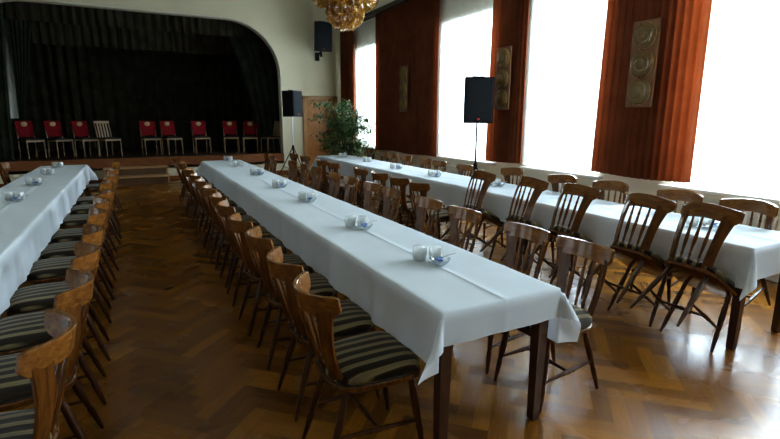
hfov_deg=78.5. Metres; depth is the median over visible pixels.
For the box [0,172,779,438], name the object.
floor
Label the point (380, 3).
trim
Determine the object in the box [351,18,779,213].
wall
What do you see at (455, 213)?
dining chair
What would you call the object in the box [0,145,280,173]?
floor
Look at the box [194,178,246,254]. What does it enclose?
dining chair
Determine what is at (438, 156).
window sill
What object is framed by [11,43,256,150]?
stage curtain
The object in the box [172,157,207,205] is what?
dining chair
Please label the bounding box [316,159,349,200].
dining chair
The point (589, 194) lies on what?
dining chair
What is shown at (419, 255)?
glass cup
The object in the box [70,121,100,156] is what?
chair
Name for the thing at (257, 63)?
stage curtain
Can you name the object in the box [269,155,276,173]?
dining chair
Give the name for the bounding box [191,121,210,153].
chair
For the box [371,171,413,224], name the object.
dining chair
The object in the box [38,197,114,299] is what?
dining chair
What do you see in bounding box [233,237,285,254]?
seat cushion
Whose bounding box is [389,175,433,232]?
dining chair
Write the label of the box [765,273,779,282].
baseboard
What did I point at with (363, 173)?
dining chair
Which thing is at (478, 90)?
speaker
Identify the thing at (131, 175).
steps
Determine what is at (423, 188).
dining chair
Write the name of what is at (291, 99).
speaker
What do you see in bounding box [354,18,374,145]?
window
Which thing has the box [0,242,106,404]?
dining chair
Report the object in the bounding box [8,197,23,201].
glass bowl
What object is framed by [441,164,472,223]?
dining chair
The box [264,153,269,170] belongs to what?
dining chair
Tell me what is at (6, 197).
glass cup
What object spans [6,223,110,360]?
dining chair
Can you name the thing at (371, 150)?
dining chair
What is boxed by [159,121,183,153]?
chair
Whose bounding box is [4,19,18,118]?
lining
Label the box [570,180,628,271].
dining chair
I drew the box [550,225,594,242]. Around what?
seat cushion
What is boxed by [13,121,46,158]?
chair
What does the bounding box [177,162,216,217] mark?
dining chair
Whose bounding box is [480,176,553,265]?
dining chair
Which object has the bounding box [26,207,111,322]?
dining chair
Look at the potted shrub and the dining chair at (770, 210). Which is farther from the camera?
the potted shrub
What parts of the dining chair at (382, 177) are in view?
rail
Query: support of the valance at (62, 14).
hanging from the wall
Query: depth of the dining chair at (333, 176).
6.39 m
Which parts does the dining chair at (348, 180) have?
rail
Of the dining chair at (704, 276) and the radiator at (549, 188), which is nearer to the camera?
the dining chair at (704, 276)
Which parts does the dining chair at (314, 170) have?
rail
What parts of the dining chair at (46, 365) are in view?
rail, seat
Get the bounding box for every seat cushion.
[0,311,51,351]
[0,353,75,404]
[0,409,56,438]
[7,281,69,312]
[27,256,76,279]
[39,241,80,259]
[51,228,105,242]
[60,214,88,226]
[70,204,92,213]
[75,196,96,204]
[84,183,101,189]
[201,199,236,207]
[209,207,245,217]
[215,215,258,227]
[225,226,272,238]
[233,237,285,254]
[245,254,308,277]
[265,273,336,302]
[288,300,373,339]
[317,331,419,385]
[334,183,360,189]
[360,191,381,197]
[381,197,410,204]
[396,203,414,212]
[415,209,449,219]
[463,204,503,224]
[508,214,553,239]
[523,304,591,330]
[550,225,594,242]
[612,241,665,267]
[667,255,737,290]
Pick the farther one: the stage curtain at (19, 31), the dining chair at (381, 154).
the stage curtain at (19, 31)
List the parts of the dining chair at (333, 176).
rail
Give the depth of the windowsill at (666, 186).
5.02 m
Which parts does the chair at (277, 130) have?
seat frame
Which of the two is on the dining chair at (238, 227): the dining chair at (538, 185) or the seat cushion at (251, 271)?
the seat cushion at (251, 271)
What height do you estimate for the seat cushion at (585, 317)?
0.070 m
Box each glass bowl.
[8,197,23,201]
[305,197,316,202]
[357,223,372,229]
[430,256,450,265]
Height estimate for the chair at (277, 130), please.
0.886 m
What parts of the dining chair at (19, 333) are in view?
seat, rail, leg, leg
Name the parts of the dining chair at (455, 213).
rail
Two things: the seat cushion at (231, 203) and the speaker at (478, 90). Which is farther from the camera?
the speaker at (478, 90)
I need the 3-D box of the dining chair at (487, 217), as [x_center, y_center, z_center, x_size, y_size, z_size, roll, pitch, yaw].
[0.936,-0.044,5.354,0.662,1.016,0.423,-6,14,-28]
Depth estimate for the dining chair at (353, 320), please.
2.55 m
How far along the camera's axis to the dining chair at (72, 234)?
4.62 m
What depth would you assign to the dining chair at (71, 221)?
5.19 m
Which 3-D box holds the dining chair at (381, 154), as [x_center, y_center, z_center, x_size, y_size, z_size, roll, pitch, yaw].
[-0.285,-0.977,10.078,0.567,0.869,0.428,-6,14,-28]
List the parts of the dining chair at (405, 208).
rail, seat, leg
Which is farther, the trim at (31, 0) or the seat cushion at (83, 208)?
the trim at (31, 0)
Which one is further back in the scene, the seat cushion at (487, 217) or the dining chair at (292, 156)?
the dining chair at (292, 156)
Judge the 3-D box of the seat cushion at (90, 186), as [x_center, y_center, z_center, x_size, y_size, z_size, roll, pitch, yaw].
[-4.736,-0.545,7.794,0.442,0.070,0.415,-6,13,-26]
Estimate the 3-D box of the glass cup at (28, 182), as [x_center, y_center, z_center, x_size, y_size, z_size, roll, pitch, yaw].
[-4.433,-0.469,5.868,0.085,0.084,0.085,2,12,10]
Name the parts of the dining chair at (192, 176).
rail, leg, leg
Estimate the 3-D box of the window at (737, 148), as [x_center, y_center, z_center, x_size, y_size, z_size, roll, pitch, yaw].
[3.738,-1.747,4.342,0.029,3.107,2.410,-6,14,-27]
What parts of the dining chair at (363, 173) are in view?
rail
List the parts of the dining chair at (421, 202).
rail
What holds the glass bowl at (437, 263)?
on the tablecloth at (428, 307)
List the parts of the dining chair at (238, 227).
rail, leg, leg, seat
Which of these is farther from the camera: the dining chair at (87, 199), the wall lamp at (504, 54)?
the wall lamp at (504, 54)
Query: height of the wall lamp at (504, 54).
0.960 m
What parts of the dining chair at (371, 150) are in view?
rail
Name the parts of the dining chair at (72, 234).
rail, leg, leg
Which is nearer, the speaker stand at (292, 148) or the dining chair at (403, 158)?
the dining chair at (403, 158)
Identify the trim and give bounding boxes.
[0,153,283,171]
[31,0,284,152]
[330,0,394,24]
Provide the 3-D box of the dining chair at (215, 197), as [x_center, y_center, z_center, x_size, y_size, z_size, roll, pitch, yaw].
[-1.437,0.173,4.665,0.567,0.869,0.428,-6,14,-27]
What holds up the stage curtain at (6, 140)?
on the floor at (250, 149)
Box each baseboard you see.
[0,170,300,187]
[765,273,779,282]
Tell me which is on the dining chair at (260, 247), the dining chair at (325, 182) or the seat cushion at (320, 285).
the seat cushion at (320, 285)
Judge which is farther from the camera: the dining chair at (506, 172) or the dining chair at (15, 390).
the dining chair at (506, 172)
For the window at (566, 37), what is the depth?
6.79 m
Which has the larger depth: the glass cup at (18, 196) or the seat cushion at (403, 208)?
the seat cushion at (403, 208)
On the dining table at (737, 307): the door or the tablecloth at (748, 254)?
the tablecloth at (748, 254)
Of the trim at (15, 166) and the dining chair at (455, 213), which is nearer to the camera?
the dining chair at (455, 213)
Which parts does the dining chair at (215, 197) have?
rail, leg, leg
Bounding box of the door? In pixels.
[302,96,338,168]
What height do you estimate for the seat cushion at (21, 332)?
0.070 m
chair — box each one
[0,162,10,184]
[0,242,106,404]
[0,268,103,438]
[0,308,76,438]
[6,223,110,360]
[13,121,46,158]
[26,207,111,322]
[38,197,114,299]
[43,121,74,157]
[51,189,118,281]
[59,180,117,259]
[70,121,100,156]
[70,173,121,244]
[74,168,121,232]
[84,160,122,214]
[93,121,122,155]
[139,121,161,154]
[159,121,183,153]
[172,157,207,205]
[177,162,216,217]
[183,168,227,231]
[188,173,236,242]
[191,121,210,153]
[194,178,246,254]
[200,184,258,269]
[209,192,273,287]
[215,200,286,306]
[222,121,239,152]
[227,212,308,336]
[243,121,257,152]
[245,226,337,369]
[260,121,280,152]
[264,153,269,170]
[266,247,379,421]
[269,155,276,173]
[288,160,297,181]
[289,153,316,187]
[292,271,423,438]
[300,155,328,193]
[300,164,309,186]
[311,166,321,190]
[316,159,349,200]
[327,161,363,208]
[328,171,340,198]
[343,175,357,205]
[353,167,393,219]
[363,181,381,214]
[366,148,374,158]
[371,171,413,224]
[378,152,388,161]
[382,186,400,221]
[387,153,397,162]
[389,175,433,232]
[400,155,412,165]
[407,158,431,197]
[408,180,457,246]
[413,160,446,209]
[414,196,441,237]
[440,170,503,259]
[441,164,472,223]
[448,205,481,252]
[452,221,550,373]
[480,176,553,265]
[483,167,522,243]
[494,235,614,413]
[516,239,557,266]
[520,183,599,298]
[531,174,576,262]
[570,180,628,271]
[582,193,676,326]
[630,189,702,305]
[630,202,744,352]
[689,198,778,330]
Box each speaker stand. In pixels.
[278,117,300,179]
[470,123,477,175]
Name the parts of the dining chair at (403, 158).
rail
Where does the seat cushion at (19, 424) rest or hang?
on the dining chair at (46, 365)
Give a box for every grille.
[293,92,302,115]
[316,22,331,50]
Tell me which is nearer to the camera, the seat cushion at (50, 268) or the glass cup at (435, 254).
the glass cup at (435, 254)
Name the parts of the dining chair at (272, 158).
rail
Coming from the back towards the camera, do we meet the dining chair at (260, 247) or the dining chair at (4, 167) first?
the dining chair at (4, 167)
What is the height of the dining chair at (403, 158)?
0.869 m
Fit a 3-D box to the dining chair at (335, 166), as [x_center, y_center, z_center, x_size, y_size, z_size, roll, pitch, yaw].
[-0.762,-0.523,7.944,0.567,0.869,0.428,-6,14,-28]
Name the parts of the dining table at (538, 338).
leg, leg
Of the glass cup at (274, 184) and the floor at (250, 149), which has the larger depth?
the floor at (250, 149)
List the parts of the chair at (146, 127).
backrest, seat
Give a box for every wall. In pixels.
[0,0,341,183]
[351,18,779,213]
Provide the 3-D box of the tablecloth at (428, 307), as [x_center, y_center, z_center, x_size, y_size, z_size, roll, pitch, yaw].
[-1.380,-0.242,5.807,0.974,0.322,8.350,-6,14,-27]
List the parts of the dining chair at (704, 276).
leg, leg, leg, seat, rail, leg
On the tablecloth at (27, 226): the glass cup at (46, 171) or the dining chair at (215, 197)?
the glass cup at (46, 171)
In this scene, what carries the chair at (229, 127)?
on the floor at (250, 149)
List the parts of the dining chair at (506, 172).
leg, rail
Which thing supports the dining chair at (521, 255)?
on the floor at (183, 364)
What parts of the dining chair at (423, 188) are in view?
rail, seat, leg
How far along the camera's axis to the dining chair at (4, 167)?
7.50 m
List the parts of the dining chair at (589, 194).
leg, leg, leg, seat, rail, leg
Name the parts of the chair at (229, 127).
backrest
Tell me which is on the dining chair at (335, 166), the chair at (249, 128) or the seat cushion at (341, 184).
the seat cushion at (341, 184)
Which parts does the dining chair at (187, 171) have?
rail, leg, leg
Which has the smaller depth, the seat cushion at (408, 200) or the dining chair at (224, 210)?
the dining chair at (224, 210)
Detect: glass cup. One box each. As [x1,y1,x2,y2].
[4,192,13,200]
[14,192,24,200]
[25,178,33,184]
[40,169,47,174]
[272,179,278,186]
[298,192,305,200]
[345,215,355,226]
[357,215,367,224]
[412,245,426,260]
[428,245,442,260]
[686,216,698,226]
[699,217,711,226]
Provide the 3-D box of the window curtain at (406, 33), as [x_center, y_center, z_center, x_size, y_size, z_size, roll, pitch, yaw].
[0.292,-3.066,10.525,0.071,3.192,2.770,-6,14,-28]
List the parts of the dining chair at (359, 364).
leg, rail, leg, seat, leg, leg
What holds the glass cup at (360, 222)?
on the tablecloth at (428, 307)
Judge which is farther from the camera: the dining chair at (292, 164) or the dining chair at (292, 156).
the dining chair at (292, 156)
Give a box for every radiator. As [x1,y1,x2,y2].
[442,164,485,176]
[528,176,591,195]
[706,211,779,231]
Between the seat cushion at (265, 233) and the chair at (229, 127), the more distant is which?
the chair at (229, 127)
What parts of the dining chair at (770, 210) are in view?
leg, rail, leg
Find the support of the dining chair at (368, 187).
on the floor at (183, 364)
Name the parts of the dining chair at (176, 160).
rail, leg, leg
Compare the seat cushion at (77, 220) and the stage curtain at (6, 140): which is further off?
the stage curtain at (6, 140)
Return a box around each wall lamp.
[399,65,408,111]
[494,46,511,109]
[625,18,661,107]
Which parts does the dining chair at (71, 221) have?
seat, rail, leg, leg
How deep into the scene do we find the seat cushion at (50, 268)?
3.49 m
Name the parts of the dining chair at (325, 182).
rail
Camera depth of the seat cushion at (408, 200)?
6.47 m
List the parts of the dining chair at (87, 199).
rail, leg, leg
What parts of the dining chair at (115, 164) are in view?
seat, rail, leg, leg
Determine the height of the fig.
2.043 m
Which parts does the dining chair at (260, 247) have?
rail, leg, leg, seat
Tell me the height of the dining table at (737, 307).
0.750 m
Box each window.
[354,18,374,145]
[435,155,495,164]
[436,0,492,158]
[519,0,607,173]
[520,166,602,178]
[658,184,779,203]
[672,0,779,194]
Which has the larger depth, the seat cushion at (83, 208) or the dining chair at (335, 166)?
the dining chair at (335, 166)
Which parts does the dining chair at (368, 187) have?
rail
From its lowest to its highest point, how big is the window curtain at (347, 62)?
3.192 m
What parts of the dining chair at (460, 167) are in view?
rail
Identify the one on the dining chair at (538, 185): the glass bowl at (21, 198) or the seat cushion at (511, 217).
the seat cushion at (511, 217)
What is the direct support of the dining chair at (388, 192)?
on the floor at (183, 364)
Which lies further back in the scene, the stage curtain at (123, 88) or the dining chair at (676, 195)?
the stage curtain at (123, 88)
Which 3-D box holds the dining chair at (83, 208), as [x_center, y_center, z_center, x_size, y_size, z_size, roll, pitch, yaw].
[-3.665,-0.115,5.975,0.567,0.869,0.428,-6,14,-27]
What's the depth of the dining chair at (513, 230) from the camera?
3.26 m
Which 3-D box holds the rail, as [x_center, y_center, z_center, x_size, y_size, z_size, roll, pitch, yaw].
[2.275,-3.899,6.587,0.220,0.085,15.880,-6,14,-27]
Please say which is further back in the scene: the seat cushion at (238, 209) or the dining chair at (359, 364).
the seat cushion at (238, 209)
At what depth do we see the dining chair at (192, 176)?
6.10 m
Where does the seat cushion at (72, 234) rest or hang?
on the dining chair at (72, 234)
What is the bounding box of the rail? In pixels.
[336,0,409,29]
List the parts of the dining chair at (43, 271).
seat, rail, leg, leg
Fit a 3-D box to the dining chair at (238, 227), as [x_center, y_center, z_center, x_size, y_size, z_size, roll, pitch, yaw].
[-0.929,0.387,3.676,0.567,0.869,0.428,-7,14,-29]
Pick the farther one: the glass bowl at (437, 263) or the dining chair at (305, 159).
the dining chair at (305, 159)
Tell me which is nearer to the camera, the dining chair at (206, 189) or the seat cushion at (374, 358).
the seat cushion at (374, 358)
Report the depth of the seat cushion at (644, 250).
3.58 m
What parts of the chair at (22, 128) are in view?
leg, backrest, seat, seat frame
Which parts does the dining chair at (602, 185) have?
leg, rail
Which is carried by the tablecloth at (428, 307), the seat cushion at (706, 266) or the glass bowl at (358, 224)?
the glass bowl at (358, 224)
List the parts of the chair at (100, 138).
leg, rail, seat, seat frame, leg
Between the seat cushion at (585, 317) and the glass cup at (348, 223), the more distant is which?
the glass cup at (348, 223)
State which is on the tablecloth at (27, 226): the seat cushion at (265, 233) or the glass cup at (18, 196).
the glass cup at (18, 196)
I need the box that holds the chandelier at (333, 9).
[313,0,378,31]
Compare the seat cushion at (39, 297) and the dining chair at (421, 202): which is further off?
the dining chair at (421, 202)
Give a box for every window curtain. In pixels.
[340,26,355,144]
[375,0,439,156]
[485,0,529,163]
[591,0,712,182]
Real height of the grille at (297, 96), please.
0.590 m
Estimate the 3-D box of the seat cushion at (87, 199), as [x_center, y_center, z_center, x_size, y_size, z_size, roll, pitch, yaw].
[-4.055,-0.275,6.543,0.442,0.070,0.415,-6,13,-26]
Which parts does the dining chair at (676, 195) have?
leg, rail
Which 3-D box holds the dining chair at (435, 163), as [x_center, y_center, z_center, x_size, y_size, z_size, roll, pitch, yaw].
[0.686,-0.545,8.070,0.567,0.869,0.428,-6,14,-27]
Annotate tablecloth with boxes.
[0,165,97,314]
[196,160,580,384]
[309,155,779,301]
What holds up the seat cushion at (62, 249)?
on the dining chair at (62, 249)
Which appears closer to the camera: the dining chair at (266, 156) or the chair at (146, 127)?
the dining chair at (266, 156)
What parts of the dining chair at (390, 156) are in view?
rail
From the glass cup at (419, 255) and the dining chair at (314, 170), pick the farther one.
the dining chair at (314, 170)
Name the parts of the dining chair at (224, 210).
rail, leg, leg, seat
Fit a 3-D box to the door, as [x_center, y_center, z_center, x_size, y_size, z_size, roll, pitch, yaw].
[-1.992,-2.470,13.892,1.060,2.180,0.098,-6,14,-27]
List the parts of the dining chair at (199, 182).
rail, leg, leg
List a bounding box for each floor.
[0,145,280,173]
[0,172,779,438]
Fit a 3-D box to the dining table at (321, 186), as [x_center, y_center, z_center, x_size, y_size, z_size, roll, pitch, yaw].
[-0.786,-0.865,9.816,0.704,0.750,2.124,-6,14,-27]
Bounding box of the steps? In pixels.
[103,165,169,184]
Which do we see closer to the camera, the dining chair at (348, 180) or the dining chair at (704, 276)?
the dining chair at (704, 276)
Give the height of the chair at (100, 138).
0.886 m
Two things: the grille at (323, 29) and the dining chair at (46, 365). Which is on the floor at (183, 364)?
the dining chair at (46, 365)
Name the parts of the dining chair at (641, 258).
leg, leg, leg, seat, rail, leg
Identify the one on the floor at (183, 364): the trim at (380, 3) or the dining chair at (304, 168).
the dining chair at (304, 168)
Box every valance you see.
[3,1,260,38]
[30,20,235,55]
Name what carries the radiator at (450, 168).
on the floor at (183, 364)
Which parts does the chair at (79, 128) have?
backrest, seat, seat frame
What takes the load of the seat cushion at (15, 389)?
on the dining chair at (15, 390)
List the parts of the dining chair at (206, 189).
rail, leg, leg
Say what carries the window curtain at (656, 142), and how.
hanging from the rail
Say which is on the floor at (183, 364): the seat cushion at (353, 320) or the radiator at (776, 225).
the radiator at (776, 225)
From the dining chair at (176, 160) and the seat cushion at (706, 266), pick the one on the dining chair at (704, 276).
the seat cushion at (706, 266)
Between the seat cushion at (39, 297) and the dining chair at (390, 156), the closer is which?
the seat cushion at (39, 297)
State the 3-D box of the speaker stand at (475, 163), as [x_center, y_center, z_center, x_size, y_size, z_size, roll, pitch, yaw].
[1.486,-0.806,7.761,0.732,1.510,0.828,8,14,33]
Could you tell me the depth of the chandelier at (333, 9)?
8.03 m
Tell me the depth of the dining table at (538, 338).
2.43 m
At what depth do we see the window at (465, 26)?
8.87 m
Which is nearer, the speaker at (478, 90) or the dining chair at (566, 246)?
the dining chair at (566, 246)
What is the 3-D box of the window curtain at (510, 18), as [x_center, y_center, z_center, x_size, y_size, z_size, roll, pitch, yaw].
[1.866,-2.473,7.605,0.070,3.122,0.890,-6,14,-27]
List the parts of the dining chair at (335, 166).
rail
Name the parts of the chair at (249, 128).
backrest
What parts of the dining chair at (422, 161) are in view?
rail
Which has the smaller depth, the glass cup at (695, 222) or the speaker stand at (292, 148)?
the glass cup at (695, 222)
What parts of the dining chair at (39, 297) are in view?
seat, rail, leg, leg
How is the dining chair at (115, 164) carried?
on the floor at (183, 364)
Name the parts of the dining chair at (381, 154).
rail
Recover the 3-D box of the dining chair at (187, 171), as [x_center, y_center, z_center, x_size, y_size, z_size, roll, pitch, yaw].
[-2.650,-0.306,6.890,0.567,0.869,0.428,-6,14,-29]
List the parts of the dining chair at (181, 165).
rail, leg, leg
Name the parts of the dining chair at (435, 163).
rail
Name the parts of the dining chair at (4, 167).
rail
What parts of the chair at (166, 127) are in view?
backrest, seat, seat frame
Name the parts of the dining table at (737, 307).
leg, leg, leg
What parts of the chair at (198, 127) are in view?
backrest, seat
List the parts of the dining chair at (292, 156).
rail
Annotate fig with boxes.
[307,98,377,157]
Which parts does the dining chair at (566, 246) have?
leg, leg, leg, seat, rail, leg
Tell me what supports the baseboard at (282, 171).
attached to the wall at (288, 25)
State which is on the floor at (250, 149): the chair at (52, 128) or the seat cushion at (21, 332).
the chair at (52, 128)
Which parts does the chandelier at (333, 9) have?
lamp shade, lamp shade, lamp shade, frame, lamp shade, lamp shade, lamp shade, lamp shade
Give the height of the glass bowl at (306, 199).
0.040 m
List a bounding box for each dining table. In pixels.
[308,266,548,438]
[320,172,358,203]
[523,240,779,349]
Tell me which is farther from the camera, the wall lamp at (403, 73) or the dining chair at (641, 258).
the wall lamp at (403, 73)
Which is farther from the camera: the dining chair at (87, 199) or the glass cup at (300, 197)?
the dining chair at (87, 199)
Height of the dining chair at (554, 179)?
0.961 m
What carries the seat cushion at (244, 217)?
on the dining chair at (206, 189)
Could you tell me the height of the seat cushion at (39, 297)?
0.070 m
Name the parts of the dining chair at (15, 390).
seat, leg, rail, leg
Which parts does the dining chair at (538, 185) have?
leg, leg, seat, rail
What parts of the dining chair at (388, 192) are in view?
rail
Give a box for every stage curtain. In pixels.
[0,3,14,158]
[6,19,30,119]
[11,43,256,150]
[228,36,280,151]
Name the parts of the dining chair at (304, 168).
rail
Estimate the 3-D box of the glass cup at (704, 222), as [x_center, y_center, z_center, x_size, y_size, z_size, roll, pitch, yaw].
[2.460,0.015,3.721,0.085,0.084,0.085,-4,13,-19]
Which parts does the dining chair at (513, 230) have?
leg, rail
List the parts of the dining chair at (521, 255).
leg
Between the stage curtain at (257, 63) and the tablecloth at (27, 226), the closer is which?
the tablecloth at (27, 226)
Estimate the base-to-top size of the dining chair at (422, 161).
0.869 m
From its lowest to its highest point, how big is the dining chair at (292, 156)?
0.869 m
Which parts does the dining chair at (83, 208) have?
rail, leg, leg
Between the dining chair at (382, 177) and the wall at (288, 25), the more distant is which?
the wall at (288, 25)
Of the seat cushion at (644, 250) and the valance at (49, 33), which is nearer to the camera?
the seat cushion at (644, 250)
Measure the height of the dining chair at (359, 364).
0.869 m
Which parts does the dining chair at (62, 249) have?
rail, leg, leg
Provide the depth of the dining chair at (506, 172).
6.17 m
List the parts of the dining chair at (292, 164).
rail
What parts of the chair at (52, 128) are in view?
leg, backrest, seat frame, seat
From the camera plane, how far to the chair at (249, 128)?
13.86 m
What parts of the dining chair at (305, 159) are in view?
rail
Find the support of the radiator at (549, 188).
on the floor at (183, 364)
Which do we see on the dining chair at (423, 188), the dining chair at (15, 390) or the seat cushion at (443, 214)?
the seat cushion at (443, 214)
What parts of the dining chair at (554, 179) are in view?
leg, rail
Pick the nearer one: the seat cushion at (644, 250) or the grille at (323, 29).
the seat cushion at (644, 250)
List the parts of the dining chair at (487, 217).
leg, leg, leg, rail, seat, leg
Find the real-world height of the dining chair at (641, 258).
1.018 m
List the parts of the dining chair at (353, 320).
rail, leg, leg, seat, leg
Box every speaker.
[282,90,302,116]
[314,21,331,60]
[463,76,494,122]
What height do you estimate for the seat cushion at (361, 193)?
0.070 m
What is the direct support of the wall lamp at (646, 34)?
attached to the wall at (650, 187)
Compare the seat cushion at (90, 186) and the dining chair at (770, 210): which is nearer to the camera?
the dining chair at (770, 210)

